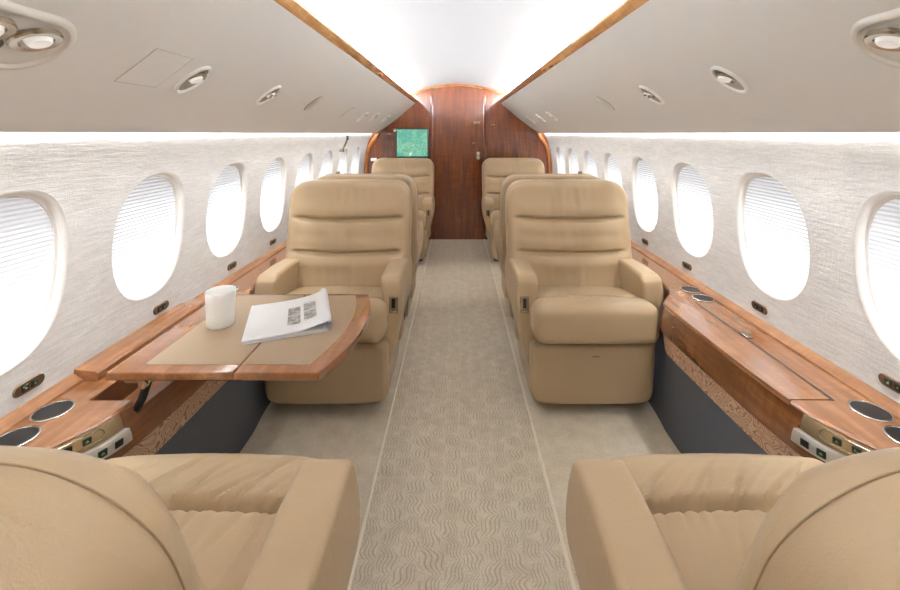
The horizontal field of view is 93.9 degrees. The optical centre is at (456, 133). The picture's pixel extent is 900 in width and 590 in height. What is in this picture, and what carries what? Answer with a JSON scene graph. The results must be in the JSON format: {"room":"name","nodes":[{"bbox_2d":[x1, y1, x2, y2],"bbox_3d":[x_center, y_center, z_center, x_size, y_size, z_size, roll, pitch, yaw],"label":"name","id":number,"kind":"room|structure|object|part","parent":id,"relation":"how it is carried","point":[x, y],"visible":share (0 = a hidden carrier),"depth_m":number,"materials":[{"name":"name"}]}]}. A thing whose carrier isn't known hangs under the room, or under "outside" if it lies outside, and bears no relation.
{"room":"aircraft cabin","nodes":[
{"label":"aircraft cabin","id":0,"kind":"room"},
{"bbox_2d":[0,132,371,417],"bbox_3d":[-1.008,0.570,1.850,0.180,1.360,6.200,0,0,0],"label":"wall","id":1,"kind":"structure","parent":0,"point":[91,176],"depth_m":1.31,"materials":[{"name":"white fabric"}]},
{"bbox_2d":[12,372,44,397],"bbox_3d":[-1.094,0.644,1.075,0.008,0.033,0.082,0,0,0],"label":"switch plate","id":2,"kind":"object","parent":1,"relation":"attached to","point":[36,380],"visible":1,"depth_m":1.07,"materials":[{"name":"brown metal"}]},
{"bbox_2d":[0,190,67,375],"bbox_3d":[-1.091,0.360,1.003,0.070,0.444,0.348,0,0,0],"label":"window","id":3,"kind":"structure","parent":1,"relation":"in","point":[33,233],"depth_m":1.09,"materials":[{"name":"grey"}]},
{"bbox_2d":[112,172,184,300],"bbox_3d":[-1.091,0.360,1.503,0.070,0.444,0.348,0,0,0],"label":"window","id":4,"kind":"structure","parent":1,"relation":"in","point":[148,234],"depth_m":1.51,"materials":[{"name":"grey glass"}]},
{"bbox_2d":[153,300,168,314],"bbox_3d":[-1.094,0.644,1.555,0.008,0.033,0.082,0,0,0],"label":"switch plate","id":5,"kind":"object","parent":1,"relation":"attached to","point":[162,306],"visible":1,"depth_m":1.55,"materials":[{"name":"brown metal"}]},
{"bbox_2d":[206,162,246,257],"bbox_3d":[-1.091,0.360,2.003,0.070,0.444,0.348,0,0,0],"label":"window","id":6,"kind":"structure","parent":1,"relation":"in","point":[226,211],"depth_m":2.03,"materials":[{"name":"grey glass"}]},
{"bbox_2d":[227,261,236,270],"bbox_3d":[-1.094,0.644,2.045,0.008,0.033,0.082,0,0,0],"label":"switch plate","id":7,"kind":"object","parent":1,"relation":"attached to","point":[233,264],"visible":1,"depth_m":2.04,"materials":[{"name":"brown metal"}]},
{"bbox_2d":[270,238,275,244],"bbox_3d":[-1.094,0.644,2.500,0.008,0.033,0.082,0,0,0],"label":"switch plate","id":8,"kind":"object","parent":1,"relation":"attached to","point":[272,241],"visible":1,"depth_m":2.49,"materials":[{"name":"brown metal"}]},
{"bbox_2d":[260,157,286,231],"bbox_3d":[-1.091,0.360,2.503,0.070,0.444,0.348,0,0,0],"label":"window","id":9,"kind":"structure","parent":1,"relation":"in","point":[272,198],"depth_m":2.55,"materials":[{"name":"grey glass"}]},
{"bbox_2d":[295,153,313,187],"bbox_3d":[-1.091,0.360,3.003,0.070,0.444,0.348,0,0,0],"label":"window","id":10,"kind":"structure","parent":1,"relation":"in","point":[306,167],"depth_m":3.06,"materials":[{"name":"grey"}]},
{"bbox_2d":[295,155,308,187],"bbox_3d":[-1.105,0.360,3.003,0.038,0.411,0.315,0,0,0],"label":"shade","id":11,"kind":"object","parent":10,"relation":"attached to","point":[303,170],"depth_m":3.02,"materials":[{"name":"grey plastic"}]},
{"bbox_2d":[319,150,332,177],"bbox_3d":[-1.091,0.360,3.503,0.070,0.444,0.348,0,0,0],"label":"window","id":12,"kind":"structure","parent":1,"relation":"in","point":[327,163],"depth_m":3.57,"materials":[{"name":"grey"}]},
{"bbox_2d":[337,148,347,173],"bbox_3d":[-1.091,0.360,4.003,0.070,0.444,0.348,0,0,0],"label":"window","id":13,"kind":"structure","parent":1,"relation":"in","point":[343,161],"depth_m":4.09,"materials":[{"name":"grey glass"}]},
{"bbox_2d":[338,151,344,173],"bbox_3d":[-1.105,0.360,4.003,0.038,0.411,0.315,0,0,0],"label":"shade","id":14,"kind":"object","parent":13,"relation":"attached to","point":[341,165],"depth_m":4.06,"materials":[{"name":"grey"}]},
{"bbox_2d":[339,135,348,151],"bbox_3d":[-1.001,0.090,3.720,0.086,0.151,0.032,0,0,0],"label":"wall lamp","id":15,"kind":"object","parent":1,"relation":"attached to","point":[347,136],"visible":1,"depth_m":3.71,"materials":[{"name":"silver metal"}]},
{"bbox_2d":[351,146,359,173],"bbox_3d":[-1.091,0.360,4.503,0.070,0.444,0.348,0,0,0],"label":"window","id":16,"kind":"structure","parent":1,"relation":"in","point":[356,156],"depth_m":4.60,"materials":[{"name":"grey glass"}]},
{"bbox_2d":[351,148,356,173],"bbox_3d":[-1.105,0.360,4.503,0.038,0.411,0.315,0,0,0],"label":"shade","id":17,"kind":"object","parent":16,"relation":"attached to","point":[354,160],"depth_m":4.55,"materials":[{"name":"grey"}]},
{"bbox_2d":[0,0,899,132],"bbox_3d":[0.012,-0.189,1.850,1.934,0.372,6.200,0,0,0],"label":"panels","id":18,"kind":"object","parent":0,"point":[801,67],"depth_m":1.14,"materials":[{"name":"beige plastic"}]},
{"bbox_2d":[0,0,76,69],"bbox_3d":[-0.734,-0.155,0.535,0.120,0.092,0.504,0,0,0],"label":"console","id":19,"kind":"object","parent":18,"relation":"attached to","point":[29,37],"visible":1,"depth_m":0.70,"materials":[{"name":"plastic"}]},
{"bbox_2d":[114,48,192,87],"bbox_3d":[-0.731,-0.156,1.020,0.098,0.076,0.132,0,0,0],"label":"access hatch","id":20,"kind":"object","parent":18,"relation":"attached to","point":[159,65],"visible":1,"depth_m":1.01,"materials":[{"name":"beige plastic"}]},
{"bbox_2d":[174,66,211,93],"bbox_3d":[-0.736,-0.151,1.170,0.099,0.080,0.077,0,0,5],"label":"light","id":21,"kind":"object","parent":18,"relation":"attached to","point":[198,76],"visible":1,"depth_m":1.16,"materials":[{"name":"silver metal"}]},
{"bbox_2d":[256,85,281,104],"bbox_3d":[-0.736,-0.151,1.640,0.099,0.080,0.077,0,0,5],"label":"light","id":22,"kind":"object","parent":18,"relation":"attached to","point":[274,91],"visible":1,"depth_m":1.63,"materials":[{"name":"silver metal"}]},
{"bbox_2d":[304,96,321,109],"bbox_3d":[-0.733,-0.154,2.140,0.092,0.071,0.080,0,0,4],"label":"cover","id":23,"kind":"object","parent":18,"relation":"attached to","point":[314,102],"visible":0.99,"depth_m":2.12,"materials":[{"name":"plastic"}]},
{"bbox_2d":[274,0,416,102],"bbox_3d":[-0.492,-0.376,1.849,0.052,0.038,6.198,0,0,0],"label":"trim","id":24,"kind":"structure","parent":18,"relation":"attached to","point":[297,8],"depth_m":1.62,"materials":[{"name":"brown wood"}]},
{"bbox_2d":[341,107,354,116],"bbox_3d":[-0.742,-0.147,2.860,0.092,0.070,0.080,0,0,4],"label":"cover","id":25,"kind":"object","parent":18,"relation":"attached to","point":[351,109],"visible":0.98,"depth_m":2.84,"materials":[{"name":"plastic"}]},
{"bbox_2d":[356,112,367,120],"bbox_3d":[-0.756,-0.136,3.350,0.099,0.079,0.077,0,0,5],"label":"light","id":26,"kind":"object","parent":18,"relation":"attached to","point":[366,113],"visible":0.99,"depth_m":3.33,"materials":[{"name":"silver metal"}]},
{"bbox_2d":[545,112,556,120],"bbox_3d":[0.770,-0.143,3.420,0.099,0.079,0.077,0,0,-2],"label":"light","id":27,"kind":"object","parent":18,"relation":"attached to","point":[547,113],"visible":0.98,"depth_m":3.40,"materials":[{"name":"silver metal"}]},
{"bbox_2d":[499,0,648,102],"bbox_3d":[0.516,-0.376,1.849,0.052,0.038,6.198,0,0,0],"label":"trim","id":28,"kind":"structure","parent":18,"relation":"attached to","point":[624,8],"depth_m":1.62,"materials":[{"name":"brown wood"}]},
{"bbox_2d":[596,96,614,109],"bbox_3d":[0.757,-0.154,2.140,0.092,0.071,0.080,0,0,4],"label":"cover","id":29,"kind":"object","parent":18,"relation":"attached to","point":[602,101],"visible":1,"depth_m":2.13,"materials":[{"name":"plastic"}]},
{"bbox_2d":[638,85,664,104],"bbox_3d":[0.760,-0.151,1.640,0.099,0.080,0.077,0,0,-2],"label":"light","id":30,"kind":"object","parent":18,"relation":"attached to","point":[645,91],"visible":1,"depth_m":1.63,"materials":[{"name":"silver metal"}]},
{"bbox_2d":[710,66,748,93],"bbox_3d":[0.760,-0.151,1.170,0.099,0.080,0.077,0,0,-2],"label":"light","id":31,"kind":"object","parent":18,"relation":"attached to","point":[723,76],"visible":1,"depth_m":1.16,"materials":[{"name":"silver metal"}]},
{"bbox_2d":[850,8,899,67],"bbox_3d":[0.758,-0.155,0.535,0.118,0.092,0.504,0,0,0],"label":"light fixture","id":32,"kind":"object","parent":18,"relation":"attached to","point":[877,37],"visible":1,"depth_m":0.72,"materials":[{"name":"plastic"}]},
{"bbox_2d":[367,86,549,239],"bbox_3d":[0.012,0.275,4.970,2.400,1.950,0.040,0,0,0],"label":"wall","id":33,"kind":"structure","parent":0,"point":[510,137],"depth_m":4.95,"materials":[{"name":"brown wood"}]},
{"bbox_2d":[364,130,380,173],"bbox_3d":[-0.985,0.594,4.938,0.223,1.295,0.052,0,0,0],"label":"trim","id":34,"kind":"structure","parent":33,"relation":"attached to","point":[367,154],"depth_m":4.92,"materials":[{"name":"brown wood"}]},
{"bbox_2d":[393,129,428,156],"bbox_3d":[-0.541,0.110,4.924,0.412,0.336,0.046,0,0,0],"label":"wall monitor","id":35,"kind":"object","parent":33,"relation":"attached to","point":[409,142],"visible":1,"depth_m":4.90,"materials":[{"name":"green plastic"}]},
{"bbox_2d":[430,95,432,238],"bbox_3d":[-0.295,0.390,4.932,0.034,1.690,0.036,0,0,0],"label":"trim","id":36,"kind":"structure","parent":33,"relation":"attached to","point":[431,96],"depth_m":4.92,"materials":[{"name":"brown wood"}]},
{"bbox_2d":[434,86,481,238],"bbox_3d":[0.012,0.343,4.907,0.570,1.790,0.081,0,0,0],"label":"door","id":37,"kind":"structure","parent":33,"relation":"in","point":[457,109],"depth_m":4.93,"materials":[{"name":"brown wood"}]},
{"bbox_2d":[410,83,505,94],"bbox_3d":[0.012,-0.510,4.938,1.212,0.162,0.032,0,0,0],"label":"trim","id":38,"kind":"structure","parent":33,"relation":"attached to","point":[432,87],"depth_m":4.92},
{"bbox_2d":[434,85,481,88],"bbox_3d":[0.012,-0.542,4.920,0.562,0.041,0.010,0,0,0],"label":"door frame","id":39,"kind":"structure","parent":33,"relation":"attached to","point":[454,85],"depth_m":4.92,"materials":[{"name":"beige wood"}]},
{"bbox_2d":[483,95,485,238],"bbox_3d":[0.319,0.390,4.932,0.034,1.690,0.036,0,0,0],"label":"trim","id":40,"kind":"structure","parent":33,"relation":"attached to","point":[484,96],"depth_m":4.92,"materials":[{"name":"brown wood"}]},
{"bbox_2d":[535,130,551,173],"bbox_3d":[1.009,0.594,4.938,0.223,1.295,0.052,0,0,0],"label":"trim","id":41,"kind":"structure","parent":33,"relation":"attached to","point":[548,154],"depth_m":4.92,"materials":[{"name":"brown wood"}]},
{"bbox_2d":[239,240,680,589],"bbox_3d":[0.012,1.270,1.875,2.300,0.040,6.250,0,0,0],"label":"floor","id":42,"kind":"structure","parent":0,"point":[566,434],"depth_m":1.76,"materials":[{"name":"beige carpet"}]},
{"bbox_2d":[0,240,286,459],"bbox_3d":[-0.957,0.965,1.835,0.280,0.591,6.170,0,0,0],"label":"ledge","id":43,"kind":"object","parent":42,"relation":"on","point":[85,412],"visible":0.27,"depth_m":1.22,"materials":[{"name":"brown wood"}]},
{"bbox_3d":[-0.919,0.733,0.939,0.043,0.041,0.298,0,0,20],"label":"control plate","id":44,"kind":"part","parent":43,"relation":"part of","materials":[{"name":"gold metal"}]},
{"bbox_3d":[-0.898,0.770,0.942,0.038,0.031,0.302,0,0,21],"label":"control plate","id":45,"kind":"part","parent":43,"relation":"part of","materials":[{"name":"metal"}]},
{"bbox_3d":[-1.054,0.686,1.468,0.072,0.035,0.547,0,0,0],"label":"folded bay lid","id":46,"kind":"part","parent":43,"relation":"part of","materials":[{"name":"brown wood"}]},
{"bbox_3d":[-0.907,1.083,1.835,0.132,0.355,6.170,0,0,0],"label":"panel","id":47,"kind":"part","parent":43,"relation":"part of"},
{"bbox_2d":[106,294,369,412],"bbox_3d":[-0.641,0.721,1.377,0.677,0.189,0.543,0,0,0],"label":"folding table","id":48,"kind":"object","parent":43,"relation":"on","point":[188,351],"visible":0.7,"depth_m":1.20,"materials":[{"name":"brown wood"}]},
{"bbox_3d":[-0.873,0.739,1.130,0.107,0.153,0.024,0,0,5],"label":"support arm","id":49,"kind":"part","parent":48,"relation":"part of","materials":[{"name":"black plastic"}]},
{"bbox_2d":[205,285,236,329],"bbox_3d":[-0.773,0.569,1.375,0.091,0.114,0.091,0,0,0],"label":"tumbler","id":50,"kind":"object","parent":48,"relation":"on","point":[220,301],"visible":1,"depth_m":1.34,"materials":[{"name":"white ceramic"}]},
{"bbox_2d":[241,288,332,344],"bbox_3d":[-0.569,0.609,1.428,0.264,0.033,0.302,0,0,-21],"label":"magazine","id":51,"kind":"object","parent":48,"relation":"on","point":[311,314],"visible":1,"depth_m":1.38,"materials":[{"name":"paper"}]},
{"bbox_2d":[287,315,299,324],"bbox_3d":[-0.536,0.612,1.383,0.039,0.003,0.061,0,0,-20],"label":"picture","id":52,"kind":"object","parent":51,"relation":"on","point":[291,319],"depth_m":1.38},
{"bbox_2d":[288,307,299,315],"bbox_3d":[-0.560,0.612,1.448,0.039,0.003,0.061,0,0,-20],"label":"picture","id":53,"kind":"object","parent":51,"relation":"on","point":[292,311],"depth_m":1.44},
{"bbox_2d":[304,301,315,310],"bbox_3d":[-0.518,0.605,1.476,0.040,0.007,0.061,0,0,-21],"label":"picture","id":54,"kind":"object","parent":51,"relation":"on","point":[311,305],"depth_m":1.47},
{"bbox_2d":[304,308,315,318],"bbox_3d":[-0.494,0.605,1.411,0.040,0.007,0.061,0,0,-21],"label":"picture","id":55,"kind":"object","parent":51,"relation":"on","point":[310,313],"depth_m":1.41},
{"bbox_2d":[0,446,359,589],"bbox_3d":[-0.553,0.759,0.596,0.720,0.972,0.775,0,0,0],"label":"seat","id":56,"kind":"object","parent":42,"relation":"on","point":[69,520],"visible":1,"depth_m":0.61,"materials":[{"name":"beige leather"}]},
{"bbox_3d":[-0.553,0.572,0.452,0.583,0.595,0.311,0,0,0],"label":"backrest","id":57,"kind":"part","parent":56,"relation":"part of","materials":[{"name":"beige leather"}]},
{"bbox_2d":[108,453,314,589],"bbox_3d":[-0.553,0.807,0.722,0.536,0.181,0.524,0,0,0],"label":"seat cushion","id":58,"kind":"object","parent":56,"relation":"on","point":[224,507],"depth_m":0.85,"materials":[{"name":"beige leather"}]},
{"bbox_3d":[-0.251,0.915,0.625,0.117,0.554,0.456,0,0,0],"label":"armrest","id":59,"kind":"part","parent":56,"relation":"part of","materials":[{"name":"beige leather"}]},
{"bbox_2d":[255,179,412,403],"bbox_3d":[-0.578,0.752,2.090,0.667,0.986,0.688,0,0,0],"label":"seat","id":60,"kind":"object","parent":42,"relation":"on","point":[345,236],"visible":0.71,"depth_m":2.15,"materials":[{"name":"beige leather"}]},
{"bbox_3d":[-0.861,0.915,2.105,0.100,0.554,0.456,0,0,0],"label":"armrest","id":61,"kind":"part","parent":60,"relation":"part of","materials":[{"name":"beige leather"}]},
{"bbox_2d":[287,286,387,343],"bbox_3d":[-0.578,0.807,2.008,0.536,0.180,0.524,0,0,0],"label":"seat cushion","id":62,"kind":"object","parent":60,"relation":"on","point":[376,329],"depth_m":1.88,"materials":[{"name":"beige leather"}]},
{"bbox_3d":[-0.578,0.565,2.234,0.648,0.610,0.224,0,0,0],"label":"backrest","id":63,"kind":"part","parent":60,"relation":"part of","materials":[{"name":"beige leather"}]},
{"bbox_3d":[-0.284,0.758,1.873,0.016,0.044,0.006,0,0,0],"label":"recline lever","id":64,"kind":"part","parent":60,"relation":"part of","materials":[{"name":"black plastic"}]},
{"bbox_3d":[-0.295,0.915,2.105,0.100,0.554,0.456,0,0,0],"label":"armrest","id":65,"kind":"part","parent":60,"relation":"part of","materials":[{"name":"beige leather"}]},
{"bbox_2d":[318,171,423,319],"bbox_3d":[-0.581,0.742,2.910,0.667,1.007,0.688,0,0,0],"label":"seat","id":66,"kind":"object","parent":42,"relation":"on","point":[417,232],"visible":0.15,"depth_m":2.67,"materials":[{"name":"beige leather"}]},
{"bbox_3d":[-0.581,0.565,2.766,0.648,0.610,0.224,0,0,0],"label":"backrest","id":67,"kind":"part","parent":66,"relation":"part of","materials":[{"name":"beige leather"}]},
{"bbox_3d":[-0.298,0.915,2.895,0.100,0.554,0.456,0,0,0],"label":"armrest","id":68,"kind":"part","parent":66,"relation":"part of","materials":[{"name":"beige leather"}]},
{"bbox_2d":[372,158,434,260],"bbox_3d":[-0.566,0.752,4.210,0.667,0.986,0.688,0,0,0],"label":"seat","id":69,"kind":"object","parent":42,"relation":"on","point":[421,170],"visible":0.42,"depth_m":4.33,"materials":[{"name":"beige leather"}]},
{"bbox_3d":[-0.566,0.565,4.354,0.648,0.610,0.224,0,0,0],"label":"backrest","id":70,"kind":"part","parent":69,"relation":"part of","materials":[{"name":"beige leather"}]},
{"bbox_2d":[418,211,425,227],"bbox_3d":[-0.566,0.807,4.128,0.536,0.180,0.524,0,0,0],"label":"seat cushion","id":71,"kind":"object","parent":69,"relation":"on","point":[421,214],"depth_m":3.90,"materials":[{"name":"beige leather"}]},
{"bbox_3d":[-0.283,0.915,4.225,0.100,0.554,0.456,0,0,0],"label":"armrest","id":72,"kind":"part","parent":69,"relation":"part of","materials":[{"name":"beige leather"}]},
{"bbox_2d":[347,239,576,589],"bbox_3d":[0.012,1.246,1.850,0.632,0.014,6.180,0,0,0],"label":"carpet runner","id":73,"kind":"object","parent":42,"relation":"on","point":[460,497],"visible":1,"depth_m":1.58,"materials":[{"name":"beige carpet"}]},
{"bbox_2d":[481,158,544,260],"bbox_3d":[0.590,0.752,4.210,0.667,0.986,0.688,0,0,0],"label":"seat","id":74,"kind":"object","parent":42,"relation":"on","point":[494,170],"visible":0.43,"depth_m":4.33,"materials":[{"name":"beige leather"}]},
{"bbox_3d":[0.307,0.915,4.225,0.100,0.554,0.456,0,0,0],"label":"armrest","id":75,"kind":"part","parent":74,"relation":"part of","materials":[{"name":"beige leather"}]},
{"bbox_2d":[491,210,499,228],"bbox_3d":[0.590,0.807,4.128,0.536,0.180,0.524,0,0,0],"label":"seat cushion","id":76,"kind":"object","parent":74,"relation":"on","point":[495,214],"depth_m":3.90,"materials":[{"name":"beige leather"}]},
{"bbox_3d":[0.590,0.565,4.354,0.648,0.610,0.224,0,0,0],"label":"backrest","id":77,"kind":"part","parent":74,"relation":"part of","materials":[{"name":"beige leather"}]},
{"bbox_2d":[494,171,599,317],"bbox_3d":[0.605,0.742,2.910,0.667,1.007,0.688,0,0,0],"label":"seat","id":78,"kind":"object","parent":42,"relation":"on","point":[500,225],"visible":0.18,"depth_m":2.67,"materials":[{"name":"beige leather"}]},
{"bbox_3d":[0.322,0.915,2.895,0.100,0.554,0.456,0,0,0],"label":"armrest","id":79,"kind":"part","parent":78,"relation":"part of","materials":[{"name":"beige leather"}]},
{"bbox_3d":[0.605,0.565,2.766,0.648,0.610,0.224,0,0,0],"label":"backrest","id":80,"kind":"part","parent":78,"relation":"part of","materials":[{"name":"beige leather"}]},
{"bbox_2d":[505,179,663,403],"bbox_3d":[0.596,0.752,2.090,0.667,0.986,0.688,0,0,0],"label":"seat","id":81,"kind":"object","parent":42,"relation":"on","point":[587,314],"visible":1,"depth_m":1.90,"materials":[{"name":"beige leather"}]},
{"bbox_3d":[0.313,0.915,2.105,0.100,0.554,0.456,0,0,0],"label":"armrest","id":82,"kind":"part","parent":81,"relation":"part of","materials":[{"name":"beige leather"}]},
{"bbox_3d":[0.302,0.758,1.873,0.016,0.044,0.006,0,0,0],"label":"recline lever","id":83,"kind":"part","parent":81,"relation":"part of","materials":[{"name":"black plastic"}]},
{"bbox_3d":[0.596,0.565,2.234,0.648,0.610,0.224,0,0,0],"label":"backrest","id":84,"kind":"part","parent":81,"relation":"part of","materials":[{"name":"beige leather"}]},
{"bbox_2d":[530,286,658,343],"bbox_3d":[0.596,0.807,2.008,0.536,0.180,0.524,0,0,0],"label":"seat cushion","id":85,"kind":"object","parent":81,"relation":"on","point":[558,314],"depth_m":1.76,"materials":[{"name":"beige leather"}]},
{"bbox_3d":[0.879,0.915,2.105,0.100,0.554,0.456,0,0,0],"label":"armrest","id":86,"kind":"part","parent":81,"relation":"part of","materials":[{"name":"beige leather"}]},
{"bbox_2d":[566,447,899,589],"bbox_3d":[0.577,0.759,0.596,0.720,0.972,0.775,0,0,0],"label":"seat","id":87,"kind":"object","parent":42,"relation":"on","point":[686,521],"visible":1,"depth_m":0.68,"materials":[{"name":"beige leather"}]},
{"bbox_3d":[0.275,0.915,0.625,0.117,0.554,0.456,0,0,0],"label":"armrest","id":88,"kind":"part","parent":87,"relation":"part of","materials":[{"name":"beige leather"}]},
{"bbox_2d":[610,453,822,589],"bbox_3d":[0.577,0.807,0.722,0.536,0.181,0.524,0,0,0],"label":"seat cushion","id":89,"kind":"object","parent":87,"relation":"on","point":[709,510],"depth_m":0.85,"materials":[{"name":"beige leather"}]},
{"bbox_3d":[0.577,0.572,0.452,0.583,0.595,0.311,0,0,0],"label":"backrest","id":90,"kind":"part","parent":87,"relation":"part of","materials":[{"name":"beige leather"}]},
{"bbox_2d":[631,240,899,462],"bbox_3d":[0.981,0.972,1.835,0.280,0.577,6.170,0,0,0],"label":"ledge","id":91,"kind":"object","parent":42,"relation":"on","point":[726,380],"visible":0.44,"depth_m":1.34,"materials":[{"name":"brown wood"}]},
{"bbox_3d":[0.931,1.083,1.835,0.132,0.355,6.170,0,0,0],"label":"panel","id":92,"kind":"part","parent":91,"relation":"part of","materials":[{"name":"grey fabric"}]},
{"bbox_3d":[0.920,0.711,1.431,0.134,0.015,0.637,0,0,0],"label":"bay lid","id":93,"kind":"part","parent":91,"relation":"part of","materials":[{"name":"brown wood"}]},
{"bbox_3d":[0.922,0.770,0.942,0.038,0.031,0.302,0,0,-21],"label":"control plate","id":94,"kind":"part","parent":91,"relation":"part of","materials":[{"name":"metal"}]},
{"bbox_3d":[0.943,0.733,0.939,0.043,0.041,0.298,0,0,-20],"label":"control plate","id":95,"kind":"part","parent":91,"relation":"part of","materials":[{"name":"gold metal"}]},
{"bbox_2d":[299,0,622,93],"bbox_3d":[0.012,-0.469,1.850,1.400,0.238,6.200,0,0,0],"label":"ceiling","id":96,"kind":"structure","parent":0,"point":[497,45],"depth_m":2.26,"materials":[{"name":"white plastic"}]},
{"bbox_2d":[544,132,899,403],"bbox_3d":[1.032,0.570,1.850,0.180,1.360,6.200,0,0,0],"label":"wall","id":97,"kind":"structure","parent":0,"point":[830,177],"depth_m":1.34,"materials":[{"name":"white fabric"}]},
{"bbox_2d":[556,146,565,173],"bbox_3d":[1.115,0.360,4.503,0.070,0.444,0.348,0,0,0],"label":"window","id":98,"kind":"structure","parent":97,"relation":"in","point":[560,159],"depth_m":4.60,"materials":[{"name":"grey glass"}]},
{"bbox_2d":[559,148,564,173],"bbox_3d":[1.129,0.360,4.503,0.038,0.411,0.315,0,0,0],"label":"shade","id":99,"kind":"object","parent":98,"relation":"attached to","point":[561,159],"depth_m":4.56,"materials":[{"name":"grey plastic"}]},
{"bbox_2d":[568,148,578,173],"bbox_3d":[1.115,0.360,4.003,0.070,0.444,0.348,0,0,0],"label":"window","id":100,"kind":"structure","parent":97,"relation":"in","point":[572,159],"depth_m":4.09,"materials":[{"name":"grey glass"}]},
{"bbox_2d":[571,150,578,173],"bbox_3d":[1.129,0.360,4.003,0.038,0.411,0.315,0,0,0],"label":"shade","id":101,"kind":"object","parent":100,"relation":"attached to","point":[574,163],"depth_m":4.05,"materials":[{"name":"grey plastic"}]},
{"bbox_2d":[583,150,597,176],"bbox_3d":[1.115,0.360,3.503,0.070,0.444,0.348,0,0,0],"label":"window","id":102,"kind":"structure","parent":97,"relation":"in","point":[589,163],"depth_m":3.57,"materials":[{"name":"grey glass"}]},
{"bbox_2d":[587,152,596,176],"bbox_3d":[1.129,0.360,3.503,0.038,0.411,0.315,0,0,0],"label":"shade","id":103,"kind":"object","parent":102,"relation":"attached to","point":[591,167],"depth_m":3.54,"materials":[{"name":"grey plastic"}]},
{"bbox_2d":[603,153,622,187],"bbox_3d":[1.115,0.360,3.003,0.070,0.444,0.348,0,0,0],"label":"window","id":104,"kind":"structure","parent":97,"relation":"in","point":[612,173],"depth_m":3.06,"materials":[{"name":"grey"}]},
{"bbox_2d":[631,157,657,231],"bbox_3d":[1.115,0.360,2.503,0.070,0.444,0.348,0,0,0],"label":"window","id":105,"kind":"structure","parent":97,"relation":"in","point":[644,188],"depth_m":2.55,"materials":[{"name":"grey glass"}]},
{"bbox_2d":[642,238,647,244],"bbox_3d":[1.118,0.644,2.500,0.008,0.033,0.082,0,0,0],"label":"switch plate","id":106,"kind":"object","parent":97,"relation":"attached to","point":[644,241],"visible":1,"depth_m":2.49,"materials":[{"name":"brown metal"}]},
{"bbox_2d":[682,261,691,270],"bbox_3d":[1.118,0.644,2.045,0.008,0.033,0.082,0,0,0],"label":"switch plate","id":107,"kind":"object","parent":97,"relation":"attached to","point":[685,264],"visible":1,"depth_m":2.04,"materials":[{"name":"brown metal"}]},
{"bbox_2d":[671,162,713,257],"bbox_3d":[1.115,0.360,2.003,0.070,0.444,0.348,0,0,0],"label":"window","id":108,"kind":"structure","parent":97,"relation":"in","point":[691,204],"depth_m":2.03,"materials":[{"name":"grey glass"}]},
{"bbox_2d":[751,300,767,314],"bbox_3d":[1.118,0.644,1.555,0.008,0.033,0.082,0,0,0],"label":"switch plate","id":109,"kind":"object","parent":97,"relation":"attached to","point":[756,305],"visible":1,"depth_m":1.55,"materials":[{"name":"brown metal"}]},
{"bbox_2d":[735,172,809,300],"bbox_3d":[1.115,0.360,1.503,0.070,0.444,0.348,0,0,0],"label":"window","id":110,"kind":"structure","parent":97,"relation":"in","point":[772,232],"depth_m":1.51,"materials":[{"name":"grey"}]},
{"bbox_2d":[854,190,899,359],"bbox_3d":[1.115,0.360,1.003,0.070,0.444,0.348,0,0,0],"label":"window","id":111,"kind":"structure","parent":97,"relation":"in","point":[877,257],"depth_m":1.12,"materials":[{"name":"grey"}]},
{"bbox_2d":[869,198,899,342],"bbox_3d":[1.129,0.360,1.003,0.038,0.411,0.315,0,0,0],"label":"shade","id":112,"kind":"object","parent":111,"relation":"attached to","point":[884,213],"depth_m":1.11,"materials":[{"name":"grey"}]},
{"bbox_2d":[878,372,899,393],"bbox_3d":[1.118,0.644,1.075,0.008,0.033,0.082,0,0,0],"label":"switch plate","id":113,"kind":"object","parent":97,"relation":"attached to","point":[886,380],"visible":1,"depth_m":1.08,"materials":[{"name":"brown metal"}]}
]}

